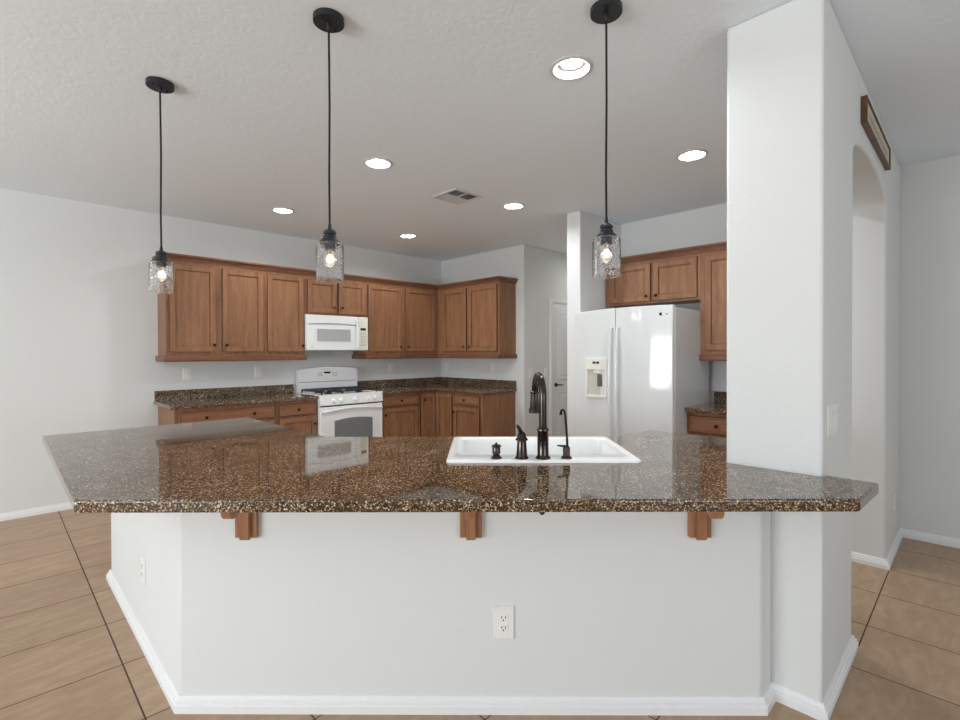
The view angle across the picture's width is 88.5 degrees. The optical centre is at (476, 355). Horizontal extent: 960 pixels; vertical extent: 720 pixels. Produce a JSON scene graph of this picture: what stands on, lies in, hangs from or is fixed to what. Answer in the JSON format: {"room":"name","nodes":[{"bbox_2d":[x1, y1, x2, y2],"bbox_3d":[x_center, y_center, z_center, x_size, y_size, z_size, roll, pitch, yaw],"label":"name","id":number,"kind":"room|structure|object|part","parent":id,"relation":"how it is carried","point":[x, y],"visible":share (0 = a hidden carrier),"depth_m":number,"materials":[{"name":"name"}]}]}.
{"room":"kitchen","nodes":[
{"label":"kitchen","id":0,"kind":"room"},
{"bbox_2d":[0,188,440,513],"bbox_3d":[-3.109,-0.020,5.015,12.000,2.757,0.150,-1,1,-45],"label":"wall","id":1,"kind":"structure","parent":0,"point":[79,313],"depth_m":4.53,"materials":[{"name":"white paint"}]},
{"bbox_2d":[0,502,72,520],"bbox_3d":[-5.200,1.353,2.845,5.755,0.059,0.022,-1,1,-45],"label":"baseboard","id":2,"kind":"structure","parent":1,"relation":"attached to","point":[63,506],"depth_m":4.23,"materials":[{"name":"white wood"}]},
{"bbox_2d":[183,368,191,379],"bbox_3d":[-2.964,0.188,5.047,0.080,0.125,0.009,-1,1,-45],"label":"outlet","id":3,"kind":"object","parent":1,"relation":"attached to","point":[187,372],"visible":1,"depth_m":5.04,"materials":[{"name":"white plastic"}]},
{"bbox_2d":[152,252,265,361],"bbox_3d":[-2.710,-0.458,5.039,0.961,1.023,0.374,-1,1,-45],"label":"upper cabinet","id":4,"kind":"object","parent":1,"relation":"attached to","point":[215,311],"visible":0.93,"depth_m":4.90,"materials":[{"name":"brown wood"}]},
{"bbox_3d":[-2.753,-0.457,4.785,0.408,0.840,0.018,-1,1,-45],"label":"door","id":5,"kind":"part","parent":4,"relation":"part of","materials":[{"name":"brown wood"}]},
{"bbox_3d":[-2.713,-0.937,5.037,0.961,0.064,0.369,-1,1,-45],"label":"crown moulding","id":6,"kind":"part","parent":4,"relation":"part of","materials":[{"name":"brown wood"}]},
{"bbox_3d":[-2.710,0.024,5.060,0.939,0.059,0.347,-1,1,-45],"label":"light rail","id":7,"kind":"part","parent":4,"relation":"part of","materials":[{"name":"brown wood"}]},
{"bbox_3d":[-2.421,-0.461,5.112,0.408,0.840,0.018,-1,1,-45],"label":"door","id":8,"kind":"part","parent":4,"relation":"part of","materials":[{"name":"brown wood"}]},
{"bbox_2d":[154,384,293,400],"bbox_3d":[-2.667,0.390,5.331,1.397,0.098,0.020,-1,1,-45],"label":"backsplash","id":9,"kind":"structure","parent":1,"relation":"attached to","point":[289,388],"depth_m":5.25,"materials":[{"name":"stone"}]},
{"bbox_2d":[255,366,261,377],"bbox_3d":[-2.456,0.182,5.547,0.080,0.125,0.009,-1,1,-45],"label":"outlet","id":10,"kind":"object","parent":1,"relation":"attached to","point":[258,369],"visible":1,"depth_m":5.54,"materials":[{"name":"white plastic"}]},
{"bbox_2d":[264,264,306,360],"bbox_3d":[-2.201,-0.463,5.538,0.465,1.023,0.374,-1,1,-45],"label":"upper cabinet","id":11,"kind":"object","parent":1,"relation":"attached to","point":[284,286],"visible":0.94,"depth_m":5.42,"materials":[{"name":"brown wood"}]},
{"bbox_3d":[-2.099,-0.942,5.413,0.443,0.064,0.044,-1,1,-45],"label":"crown moulding","id":12,"kind":"part","parent":11,"relation":"part of","materials":[{"name":"brown wood"}]},
{"bbox_3d":[-2.209,0.019,5.552,0.465,0.059,0.347,-1,1,-45],"label":"light rail","id":13,"kind":"part","parent":11,"relation":"part of","materials":[{"name":"brown wood"}]},
{"bbox_2d":[304,269,367,316],"bbox_3d":[-1.763,-0.730,5.968,0.810,0.500,0.373,-1,1,-45],"label":"upper cabinet","id":14,"kind":"object","parent":1,"relation":"attached to","point":[347,298],"visible":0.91,"depth_m":5.84,"materials":[{"name":"brown wood"}]},
{"bbox_3d":[-1.796,-0.687,5.725,0.362,0.381,0.018,-1,1,-45],"label":"door","id":15,"kind":"part","parent":14,"relation":"part of","materials":[{"name":"brown wood"}]},
{"bbox_2d":[304,314,367,350],"bbox_3d":[-1.745,-0.268,5.952,0.802,0.416,0.422,-1,1,-45],"label":"microwave","id":16,"kind":"object","parent":14,"relation":"attached to","point":[322,332],"visible":0.98,"depth_m":5.80,"materials":[{"name":"white plastic"}]},
{"bbox_3d":[-1.692,-0.213,5.796,0.651,0.293,0.030,-1,1,-45],"label":"door","id":17,"kind":"part","parent":16,"relation":"part of","materials":[{"name":"white plastic"}]},
{"bbox_3d":[-1.451,-0.253,5.980,0.053,0.367,0.027,0,1,26],"label":"handle","id":18,"kind":"part","parent":16,"relation":"part of","materials":[{"name":"white plastic"}]},
{"bbox_3d":[-1.407,-0.272,6.077,0.136,0.404,0.030,-1,1,-45],"label":"control panel","id":19,"kind":"part","parent":16,"relation":"part of","materials":[{"name":"beige plastic"}]},
{"bbox_3d":[-1.652,-0.947,5.852,0.810,0.064,0.044,-1,1,-45],"label":"crown moulding","id":20,"kind":"part","parent":14,"relation":"part of","materials":[{"name":"brown wood"}]},
{"bbox_3d":[-1.517,-0.690,5.999,0.364,0.381,0.018,-1,1,-45],"label":"door","id":21,"kind":"part","parent":14,"relation":"part of","materials":[{"name":"brown wood"}]},
{"bbox_2d":[388,363,392,371],"bbox_3d":[-1.190,0.166,6.792,0.080,0.125,0.009,-1,1,-45],"label":"outlet","id":22,"kind":"object","parent":1,"relation":"attached to","point":[390,365],"visible":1,"depth_m":6.79,"materials":[{"name":"white plastic"}]},
{"bbox_2d":[352,277,437,358],"bbox_3d":[-1.066,-0.476,6.655,1.189,1.023,0.374,-1,1,-45],"label":"upper cabinet","id":23,"kind":"object","parent":1,"relation":"attached to","point":[402,316],"visible":0.98,"depth_m":6.49,"materials":[{"name":"brown wood"}]},
{"bbox_3d":[-1.177,-0.474,6.335,0.510,0.840,0.018,-1,1,-45],"label":"door","id":24,"kind":"part","parent":23,"relation":"part of","materials":[{"name":"brown wood"}]},
{"bbox_3d":[-1.074,0.006,6.669,1.189,0.059,0.347,-1,1,-45],"label":"light rail","id":25,"kind":"part","parent":23,"relation":"part of","materials":[{"name":"brown wood"}]},
{"bbox_3d":[-0.947,-0.955,6.545,1.167,0.064,0.044,-1,1,-45],"label":"crown moulding","id":26,"kind":"part","parent":23,"relation":"part of","materials":[{"name":"brown wood"}]},
{"bbox_3d":[-0.767,-0.479,6.738,0.518,0.840,0.018,-1,1,-45],"label":"door","id":27,"kind":"part","parent":23,"relation":"part of","materials":[{"name":"brown wood"}]},
{"bbox_2d":[357,377,515,387],"bbox_3d":[-0.541,0.375,6.384,1.480,0.098,1.499,-1,1,-45],"label":"backsplash","id":28,"kind":"structure","parent":1,"relation":"attached to","point":[430,380],"depth_m":6.85,"materials":[{"name":"stone"}]},
{"bbox_2d":[111,512,770,695],"bbox_3d":[-0.632,0.937,2.183,3.577,0.874,0.825,0,0,18],"label":"wall","id":29,"kind":"structure","parent":0,"point":[316,603],"depth_m":1.91,"materials":[{"name":"white paint"}]},
{"bbox_2d":[141,555,145,584],"bbox_3d":[-1.599,1.027,2.360,0.009,0.120,0.074,-1,1,-45],"label":"outlet","id":30,"kind":"object","parent":29,"relation":"attached to","point":[143,561],"visible":1,"depth_m":2.34,"materials":[{"name":"white plastic"}]},
{"bbox_2d":[220,513,258,539],"bbox_3d":[-0.887,0.604,1.824,0.084,0.202,0.170,0,0,0],"label":"corbel","id":31,"kind":"object","parent":29,"relation":"attached to","point":[246,524],"visible":0.45,"depth_m":1.88,"materials":[{"name":"brown wood"}]},
{"bbox_3d":[-0.886,0.601,1.899,0.084,0.196,0.018,0,0,0],"label":"plate","id":32,"kind":"part","parent":31,"relation":"part of","materials":[{"name":"brown wood"}]},
{"bbox_2d":[460,512,481,539],"bbox_3d":[-0.023,0.602,1.816,0.084,0.202,0.170,0,0,0],"label":"corbel","id":33,"kind":"object","parent":29,"relation":"attached to","point":[470,522],"visible":0.51,"depth_m":1.88,"materials":[{"name":"brown wood"}]},
{"bbox_2d":[106,569,858,719],"bbox_3d":[-0.301,1.342,2.303,4.123,0.059,1.066,0,0,9],"label":"baseboard","id":34,"kind":"structure","parent":29,"relation":"attached to","point":[762,705],"depth_m":1.89,"materials":[{"name":"white wood"}]},
{"bbox_2d":[493,606,513,638],"bbox_3d":[0.103,1.028,1.899,0.082,0.128,0.009,0,0,0],"label":"outlet","id":35,"kind":"object","parent":29,"relation":"attached to","point":[503,616],"visible":1,"depth_m":1.90,"materials":[{"name":"white plastic"}]},
{"bbox_2d":[499,614,507,621],"bbox_3d":[0.103,1.009,1.896,0.034,0.028,0.002,0,0,0],"label":"receptacle","id":36,"kind":"object","parent":35,"relation":"attached to","point":[502,617],"depth_m":1.89,"materials":[{"name":"white plastic"}]},
{"bbox_2d":[499,624,507,631],"bbox_3d":[0.103,1.048,1.896,0.034,0.028,0.002,0,0,0],"label":"receptacle","id":37,"kind":"object","parent":35,"relation":"attached to","point":[502,627],"depth_m":1.90,"materials":[{"name":"white plastic"}]},
{"bbox_2d":[688,512,724,539],"bbox_3d":[0.851,0.599,1.809,0.084,0.202,0.170,0,0,0],"label":"corbel","id":38,"kind":"object","parent":29,"relation":"attached to","point":[699,523],"visible":0.48,"depth_m":1.86,"materials":[{"name":"brown wood"}]},
{"bbox_3d":[0.852,0.595,1.885,0.084,0.196,0.018,0,0,0],"label":"plate","id":39,"kind":"part","parent":38,"relation":"part of","materials":[{"name":"brown wood"}]},
{"bbox_2d":[0,0,959,260],"bbox_3d":[0.298,-1.389,1.535,12.000,0.015,9.981,-1,1,-45],"label":"ceiling","id":40,"kind":"structure","parent":0,"point":[464,95],"depth_m":2.74,"materials":[{"name":"white paint"}]},
{"bbox_2d":[145,76,173,293],"bbox_3d":[-1.604,-0.852,2.501,0.124,1.062,0.124,-1,1,-45],"label":"pendant light","id":41,"kind":"object","parent":40,"relation":"hanging from","point":[160,269],"visible":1,"depth_m":2.48,"materials":[{"name":"black metal"}]},
{"bbox_3d":[-1.604,-0.946,2.501,0.011,0.781,0.009,0,0,-22],"label":"cord","id":42,"kind":"part","parent":41,"relation":"part of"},
{"bbox_3d":[-1.603,-0.398,2.505,0.111,0.155,0.111,-1,1,-45],"label":"lamp shade","id":43,"kind":"part","parent":41,"relation":"part of","materials":[{"name":"clear glass"}]},
{"bbox_2d":[271,207,293,213],"bbox_3d":[-1.862,-1.424,4.734,0.208,0.068,0.208,-1,1,-45],"label":"recessed light","id":44,"kind":"object","parent":40,"relation":"in","point":[284,210],"visible":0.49,"depth_m":4.77,"materials":[{"name":"metal"}]},
{"bbox_2d":[313,7,343,282],"bbox_3d":[-0.604,-0.844,2.020,0.124,1.076,0.124,-1,1,-45],"label":"pendant light","id":45,"kind":"object","parent":40,"relation":"hanging from","point":[329,250],"visible":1,"depth_m":1.99,"materials":[{"name":"black metal"}]},
{"bbox_3d":[-0.605,-0.938,2.020,0.011,0.795,0.009,0,0,-22],"label":"cord","id":46,"kind":"part","parent":45,"relation":"part of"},
{"bbox_2d":[320,223,339,241],"bbox_3d":[-0.603,-0.491,2.023,0.082,0.108,0.082,-1,1,-45],"label":"socket","id":47,"kind":"object","parent":45,"relation":"attached to","point":[329,234],"depth_m":2.00,"materials":[{"name":"black metal"}]},
{"bbox_3d":[-0.603,-0.383,2.024,0.111,0.155,0.111,-1,1,-45],"label":"lamp shade","id":48,"kind":"part","parent":45,"relation":"part of","materials":[{"name":"clear glass"}]},
{"bbox_2d":[364,157,392,168],"bbox_3d":[-0.711,-1.418,3.557,0.208,0.068,0.208,-1,1,-45],"label":"recessed light","id":49,"kind":"object","parent":40,"relation":"in","point":[374,162],"visible":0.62,"depth_m":3.60,"materials":[{"name":"metal"}]},
{"bbox_2d":[399,233,416,237],"bbox_3d":[-0.808,-1.436,5.785,0.208,0.068,0.208,-1,1,-45],"label":"recessed light","id":50,"kind":"object","parent":40,"relation":"in","point":[406,235],"visible":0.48,"depth_m":5.83,"materials":[{"name":"metal"}]},
{"bbox_2d":[432,188,481,204],"bbox_3d":[-0.173,-1.395,4.325,0.310,0.012,0.310,-1,1,-45],"label":"ceiling vent","id":51,"kind":"object","parent":40,"relation":"in","point":[457,196],"visible":1,"depth_m":4.31,"materials":[{"name":"metal"}]},
{"bbox_2d":[502,202,524,208],"bbox_3d":[0.343,-1.430,4.611,0.208,0.068,0.208,-1,1,-45],"label":"recessed light","id":52,"kind":"object","parent":40,"relation":"in","point":[512,205],"visible":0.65,"depth_m":4.65,"materials":[{"name":"metal"}]},
{"bbox_2d":[550,55,593,79],"bbox_3d":[0.455,-1.413,2.374,0.208,0.068,0.208,-1,1,-45],"label":"recessed light","id":53,"kind":"object","parent":40,"relation":"in","point":[570,67],"visible":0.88,"depth_m":2.40,"materials":[{"name":"metal"}]},
{"bbox_2d":[590,0,621,278],"bbox_3d":[0.517,-0.851,1.969,0.124,1.068,0.124,-1,1,-45],"label":"pendant light","id":54,"kind":"object","parent":40,"relation":"hanging from","point":[606,246],"visible":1,"depth_m":1.94,"materials":[{"name":"black metal"}]},
{"bbox_2d":[596,217,615,236],"bbox_3d":[0.518,-0.502,1.972,0.082,0.108,0.082,-1,1,-45],"label":"socket","id":55,"kind":"object","parent":54,"relation":"attached to","point":[606,230],"depth_m":1.95,"materials":[{"name":"black metal"}]},
{"bbox_3d":[0.519,-0.394,1.972,0.111,0.155,0.111,-1,1,-45],"label":"lamp shade","id":56,"kind":"part","parent":54,"relation":"part of","materials":[{"name":"clear glass"}]},
{"bbox_3d":[0.517,-0.945,1.969,0.011,0.787,0.009,0,0,-22],"label":"cord","id":57,"kind":"part","parent":54,"relation":"part of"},
{"bbox_2d":[676,149,708,160],"bbox_3d":[1.499,-1.424,3.430,0.208,0.068,0.208,-1,1,-45],"label":"recessed light","id":58,"kind":"object","parent":40,"relation":"in","point":[692,154],"visible":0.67,"depth_m":3.47,"materials":[{"name":"metal"}]},
{"bbox_2d":[0,509,959,719],"bbox_3d":[0.307,1.436,1.558,12.000,0.120,9.981,-1,1,-45],"label":"floor","id":59,"kind":"structure","parent":0,"point":[69,650],"depth_m":2.37,"materials":[{"name":"tile"}]},
{"bbox_2d":[158,402,275,424],"bbox_3d":[-2.590,0.918,4.962,0.921,0.878,0.658,-1,1,-45],"label":"base cabinet","id":60,"kind":"object","parent":59,"relation":"on","point":[266,412],"visible":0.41,"depth_m":4.72,"materials":[{"name":"brown wood"}]},
{"bbox_3d":[-2.385,0.575,4.752,0.870,0.123,0.018,-1,1,-45],"label":"drawer","id":61,"kind":"part","parent":60,"relation":"part of","materials":[{"name":"brown wood"}]},
{"bbox_2d":[153,384,317,409],"bbox_3d":[-2.452,0.409,5.105,1.407,0.134,0.643,-1,1,-45],"label":"countertop","id":62,"kind":"structure","parent":60,"relation":"on","point":[228,396],"depth_m":5.09,"materials":[{"name":"stone"}]},
{"bbox_2d":[276,399,316,433],"bbox_3d":[-2.104,0.913,5.441,0.440,0.878,0.658,-1,1,-45],"label":"base cabinet","id":63,"kind":"object","parent":59,"relation":"on","point":[301,415],"visible":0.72,"depth_m":5.24,"materials":[{"name":"brown wood"}]},
{"bbox_3d":[-1.896,0.569,5.234,0.408,0.123,0.018,-1,1,-45],"label":"drawer","id":64,"kind":"part","parent":63,"relation":"part of","materials":[{"name":"brown wood"}]},
{"bbox_3d":[-1.894,0.943,5.237,0.408,0.580,0.018,-1,1,-45],"label":"door","id":65,"kind":"part","parent":63,"relation":"part of","materials":[{"name":"brown wood"}]},
{"bbox_2d":[296,366,382,436],"bbox_3d":[-1.627,0.740,5.855,0.810,1.215,0.709,-1,1,-45],"label":"range","id":66,"kind":"object","parent":59,"relation":"on","point":[344,409],"visible":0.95,"depth_m":5.76,"materials":[{"name":"white metal"}]},
{"bbox_2d":[300,390,381,396],"bbox_3d":[-1.620,0.438,5.845,0.810,0.018,0.554,-1,1,-45],"label":"cooktop","id":67,"kind":"object","parent":66,"relation":"in","point":[350,393],"depth_m":5.71,"materials":[{"name":"white metal"}]},
{"bbox_3d":[-1.427,0.856,5.653,0.798,0.585,0.034,-1,1,-45],"label":"oven door","id":68,"kind":"part","parent":66,"relation":"part of","materials":[{"name":"white metal"}]},
{"bbox_3d":[-1.428,0.498,5.650,0.806,0.100,0.034,-1,1,-45],"label":"control panel","id":69,"kind":"part","parent":66,"relation":"part of","materials":[{"name":"white ceramic"}]},
{"bbox_3d":[-1.397,0.599,5.620,0.762,0.054,0.052,-1,1,-45],"label":"handle","id":70,"kind":"part","parent":66,"relation":"part of","materials":[{"name":"white metal"}]},
{"bbox_2d":[382,392,418,436],"bbox_3d":[-1.154,0.902,6.375,0.576,0.878,0.658,-1,1,-45],"label":"base cabinet","id":71,"kind":"object","parent":59,"relation":"on","point":[400,411],"visible":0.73,"depth_m":6.17,"materials":[{"name":"brown wood"}]},
{"bbox_3d":[-0.949,0.559,6.165,0.540,0.123,0.018,-1,1,-45],"label":"drawer","id":72,"kind":"part","parent":71,"relation":"part of","materials":[{"name":"brown wood"}]},
{"bbox_2d":[419,390,453,436],"bbox_3d":[-0.522,0.897,6.787,0.899,0.878,0.958,-1,1,-45],"label":"base cabinet","id":73,"kind":"object","parent":59,"relation":"on","point":[435,407],"visible":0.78,"depth_m":6.46,"materials":[{"name":"brown wood"}]},
{"bbox_3d":[-0.640,0.857,6.470,0.246,0.725,0.018,-1,1,-45],"label":"door","id":74,"kind":"part","parent":73,"relation":"part of","materials":[{"name":"brown wood"}]},
{"bbox_2d":[357,377,516,393],"bbox_3d":[-0.538,0.393,6.382,1.480,0.134,1.507,-1,1,-45],"label":"countertop","id":75,"kind":"structure","parent":73,"relation":"on","point":[463,385],"depth_m":6.61,"materials":[{"name":"stone"}]},
{"bbox_3d":[-0.427,0.856,6.445,0.018,0.725,0.312,-1,1,-45],"label":"door","id":76,"kind":"part","parent":73,"relation":"part of","materials":[{"name":"brown wood"}]},
{"bbox_2d":[452,391,514,436],"bbox_3d":[0.084,0.899,6.343,0.658,0.878,0.520,-1,1,-45],"label":"base cabinet","id":77,"kind":"object","parent":59,"relation":"on","point":[493,414],"visible":0.73,"depth_m":6.15,"materials":[{"name":"brown wood"}]},
{"bbox_3d":[-0.132,0.554,6.141,0.018,0.128,0.474,-1,1,-45],"label":"drawer","id":78,"kind":"part","parent":77,"relation":"part of","materials":[{"name":"brown wood"}]},
{"bbox_3d":[-0.131,0.930,6.144,0.018,0.580,0.474,-1,1,-45],"label":"door","id":79,"kind":"part","parent":77,"relation":"part of","materials":[{"name":"brown wood"}]},
{"bbox_2d":[576,304,708,436],"bbox_3d":[1.500,0.453,4.577,0.899,1.750,0.936,-1,1,-45],"label":"refrigerator","id":80,"kind":"object","parent":59,"relation":"on","point":[638,369],"visible":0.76,"depth_m":4.25,"materials":[{"name":"metal"}]},
{"bbox_3d":[1.094,0.409,4.521,0.106,1.660,0.447,-1,1,-45],"label":"freezer door","id":81,"kind":"part","parent":80,"relation":"part of","materials":[{"name":"metal"}]},
{"bbox_3d":[1.171,0.276,4.323,0.074,1.068,0.032,-1,1,-45],"label":"handle","id":82,"kind":"part","parent":80,"relation":"part of","materials":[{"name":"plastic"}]},
{"bbox_3d":[1.215,0.276,4.277,0.074,1.068,0.032,-1,1,-45],"label":"handle","id":83,"kind":"part","parent":80,"relation":"part of","materials":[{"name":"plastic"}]},
{"bbox_3d":[1.425,0.411,4.185,0.106,1.660,0.483,-1,1,-45],"label":"door","id":84,"kind":"part","parent":80,"relation":"part of","materials":[{"name":"metal"}]},
{"bbox_2d":[688,412,726,437],"bbox_3d":[2.346,0.910,4.061,0.658,0.878,0.983,-1,1,-45],"label":"base cabinet","id":85,"kind":"object","parent":59,"relation":"on","point":[703,424],"visible":0.14,"depth_m":4.08,"materials":[{"name":"brown wood"}]},
{"bbox_2d":[685,391,726,414],"bbox_3d":[2.340,0.403,4.051,0.671,0.134,0.983,-1,1,-45],"label":"countertop","id":86,"kind":"structure","parent":85,"relation":"on","point":[719,406],"depth_m":4.22,"materials":[{"name":"stone"}]},
{"bbox_3d":[-0.349,0.931,2.814,2.165,0.874,2.945,-1,1,-45],"label":"cabinet","id":87,"kind":"object","parent":59,"relation":"on","visible":0},
{"bbox_2d":[42,417,878,512],"bbox_3d":[-0.511,0.477,2.368,4.070,0.041,1.883,0,0,13],"label":"countertop","id":88,"kind":"structure","parent":87,"relation":"on","point":[238,465],"depth_m":1.86,"materials":[{"name":"stone"}]},
{"bbox_2d":[529,372,550,459],"bbox_3d":[0.279,0.259,2.209,0.067,0.371,0.208,0,0,-6],"label":"kitchen faucet","id":89,"kind":"object","parent":88,"relation":"on","point":[537,404],"visible":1,"depth_m":2.13,"materials":[{"name":"brown metal"}]},
{"bbox_3d":[0.278,0.189,2.214,0.033,0.231,0.185,0,0,-7],"label":"spout","id":90,"kind":"part","parent":89,"relation":"part of","materials":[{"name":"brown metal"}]},
{"bbox_2d":[446,436,641,462],"bbox_3d":[0.290,0.551,2.396,0.838,0.216,0.612,0,0,0],"label":"sink","id":91,"kind":"object","parent":88,"relation":"in","point":[583,449],"visible":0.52,"depth_m":2.61,"materials":[{"name":"ceramic"}]},
{"bbox_2d":[491,442,501,458],"bbox_3d":[0.085,0.410,2.142,0.049,0.070,0.049,0,0,1],"label":"air gap","id":92,"kind":"object","parent":91,"relation":"on","point":[495,447],"visible":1,"depth_m":2.13,"materials":[{"name":"brown metal"}]},
{"bbox_2d":[515,424,528,459],"bbox_3d":[0.195,0.369,2.140,0.060,0.151,0.060,0,0,1],"label":"handle","id":93,"kind":"object","parent":91,"relation":"on","point":[521,454],"visible":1,"depth_m":2.12,"materials":[{"name":"brown metal"}]},
{"bbox_3d":[0.186,0.322,2.128,0.044,0.056,0.020,-1,1,-35],"label":"lever","id":94,"kind":"part","parent":93,"relation":"part of","materials":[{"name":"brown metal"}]},
{"bbox_2d":[557,409,571,458],"bbox_3d":[0.379,0.337,2.139,0.067,0.214,0.049,0,0,1],"label":"water tap","id":95,"kind":"object","parent":88,"relation":"on","point":[566,449],"visible":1,"depth_m":2.13,"materials":[{"name":"brown metal"}]},
{"bbox_3d":[0.380,0.312,2.148,0.043,0.165,0.012,0,1,36],"label":"spout","id":96,"kind":"part","parent":95,"relation":"part of","materials":[{"name":"brown metal"}]},
{"bbox_2d":[441,244,566,435],"bbox_3d":[0.875,-0.054,7.688,2.370,2.757,1.626,-1,1,-45],"label":"wall","id":97,"kind":"structure","parent":0,"point":[541,274],"depth_m":6.52,"materials":[{"name":"white paint"}]},
{"bbox_2d":[438,276,517,358],"bbox_3d":[-0.022,-0.479,6.639,0.374,1.023,1.210,-1,1,-45],"label":"upper cabinet","id":98,"kind":"object","parent":97,"relation":"attached to","point":[477,317],"visible":1,"depth_m":6.39,"materials":[{"name":"brown wood"}]},
{"bbox_3d":[-0.306,-0.480,6.713,0.018,0.840,0.475,-1,1,-45],"label":"door","id":99,"kind":"part","parent":98,"relation":"part of","materials":[{"name":"brown wood"}]},
{"bbox_3d":[-0.019,0.003,6.660,0.347,0.059,1.188,-1,1,-45],"label":"light rail","id":100,"kind":"part","parent":98,"relation":"part of","materials":[{"name":"brown wood"}]},
{"bbox_3d":[-0.022,-0.958,6.637,0.369,0.064,1.210,-1,1,-45],"label":"crown moulding","id":101,"kind":"part","parent":98,"relation":"part of","materials":[{"name":"brown wood"}]},
{"bbox_3d":[0.071,-0.478,6.330,0.018,0.840,0.515,-1,1,-45],"label":"door","id":102,"kind":"part","parent":98,"relation":"part of","materials":[{"name":"brown wood"}]},
{"bbox_2d":[490,364,493,372],"bbox_3d":[0.201,0.167,6.679,0.009,0.120,0.075,-1,1,-45],"label":"outlet","id":103,"kind":"object","parent":97,"relation":"attached to","point":[491,365],"visible":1,"depth_m":6.67,"materials":[{"name":"white plastic"}]},
{"bbox_2d":[529,369,532,377],"bbox_3d":[0.701,0.231,6.371,0.075,0.120,0.009,-1,1,-45],"label":"light switch","id":104,"kind":"object","parent":97,"relation":"attached to","point":[530,370],"visible":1,"depth_m":6.37,"materials":[{"name":"white plastic"}]},
{"bbox_2d":[544,368,547,376],"bbox_3d":[0.929,0.223,6.595,0.075,0.120,0.009,-1,1,-45],"label":"light switch","id":105,"kind":"object","parent":97,"relation":"attached to","point":[545,369],"visible":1,"depth_m":6.59,"materials":[{"name":"white plastic"}]},
{"bbox_2d":[549,298,566,435],"bbox_3d":[1.300,0.274,6.951,0.883,2.110,0.024,-1,1,-45],"label":"trim","id":106,"kind":"structure","parent":97,"relation":"attached to","point":[551,300],"depth_m":6.65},
{"bbox_2d":[553,303,566,435],"bbox_3d":[1.315,0.302,6.936,0.751,2.034,0.066,-1,1,-45],"label":"door","id":107,"kind":"structure","parent":97,"relation":"in","point":[559,310],"depth_m":6.79,"materials":[{"name":"white wood"}]},
{"bbox_2d":[567,211,620,435],"bbox_3d":[2.065,-0.043,5.936,3.130,2.757,0.156,-1,1,-45],"label":"wall partition","id":108,"kind":"structure","parent":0,"point":[585,292],"depth_m":4.86,"materials":[{"name":"white paint"}]},
{"bbox_2d":[621,155,959,538],"bbox_3d":[3.960,-0.025,2.987,0.150,2.757,6.706,-1,1,-45],"label":"wall","id":109,"kind":"structure","parent":0,"point":[929,433],"depth_m":3.60,"materials":[{"name":"white paint"}]},
{"bbox_2d":[606,246,699,307],"bbox_3d":[1.763,-0.744,4.839,0.373,0.474,0.948,-1,1,-45],"label":"upper cabinet","id":110,"kind":"object","parent":109,"relation":"attached to","point":[668,277],"visible":0.91,"depth_m":4.68,"materials":[{"name":"brown wood"}]},
{"bbox_3d":[1.512,-0.709,4.881,0.018,0.364,0.435,-1,1,-45],"label":"door","id":111,"kind":"part","parent":110,"relation":"part of","materials":[{"name":"brown wood"}]},
{"bbox_3d":[1.649,-0.948,4.725,0.044,0.064,0.948,-1,1,-45],"label":"crown moulding","id":112,"kind":"part","parent":110,"relation":"part of","materials":[{"name":"brown wood"}]},
{"bbox_3d":[1.827,-0.707,4.560,0.018,0.364,0.415,-1,1,-45],"label":"door","id":113,"kind":"part","parent":110,"relation":"part of","materials":[{"name":"brown wood"}]},
{"bbox_2d":[698,241,726,360],"bbox_3d":[2.435,-0.466,4.159,0.374,1.023,1.009,-1,1,-45],"label":"upper cabinet","id":114,"kind":"object","parent":109,"relation":"attached to","point":[713,257],"visible":0.12,"depth_m":4.32,"materials":[{"name":"brown wood"}]},
{"bbox_3d":[2.327,-0.945,4.035,0.044,0.064,0.987,-1,1,-45],"label":"crown moulding","id":115,"kind":"part","parent":114,"relation":"part of","materials":[{"name":"brown wood"}]},
{"bbox_3d":[2.446,0.016,4.173,0.347,0.059,1.009,-1,1,-45],"label":"light rail","id":116,"kind":"part","parent":114,"relation":"part of","materials":[{"name":"brown wood"}]},
{"bbox_3d":[2.173,-0.467,4.212,0.018,0.840,0.438,-1,1,-45],"label":"door","id":117,"kind":"part","parent":114,"relation":"part of","materials":[{"name":"brown wood"}]},
{"bbox_2d":[714,391,726,401],"bbox_3d":[2.573,0.383,4.278,0.020,0.098,0.980,-1,1,-45],"label":"backsplash","id":118,"kind":"structure","parent":109,"relation":"attached to","point":[719,396],"depth_m":4.58,"materials":[{"name":"stone"}]},
{"bbox_2d":[851,528,959,570],"bbox_3d":[4.305,1.331,1.963,0.816,0.059,4.753,-1,1,-45],"label":"baseboard","id":119,"kind":"structure","parent":109,"relation":"attached to","point":[886,564],"depth_m":3.46,"materials":[{"name":"white wood"}]},
{"bbox_2d":[727,0,900,701],"bbox_3d":[2.113,-0.019,2.893,2.616,2.757,0.344,-1,1,-45],"label":"wall column","id":120,"kind":"structure","parent":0,"point":[813,209],"depth_m":2.00,"materials":[{"name":"white paint"}]},
{"bbox_2d":[827,402,837,435],"bbox_3d":[1.416,0.251,1.960,0.175,0.118,0.009,-1,1,-45],"label":"light switch","id":121,"kind":"object","parent":120,"relation":"attached to","point":[832,409],"visible":1,"depth_m":1.94,"materials":[{"name":"white plastic"}]},
{"bbox_2d":[861,95,890,170],"bbox_3d":[2.222,-1.212,2.733,0.920,0.130,0.026,-1,1,-45],"label":"framed sign","id":122,"kind":"object","parent":120,"relation":"attached to","point":[870,123],"visible":1,"depth_m":2.64,"materials":[{"name":"brown wood"}]},
{"bbox_3d":[2.220,-1.212,2.736,0.894,0.104,0.019,-1,1,-45],"label":"panel","id":123,"kind":"part","parent":122,"relation":"part of","materials":[{"name":"beige wood"}]}
]}

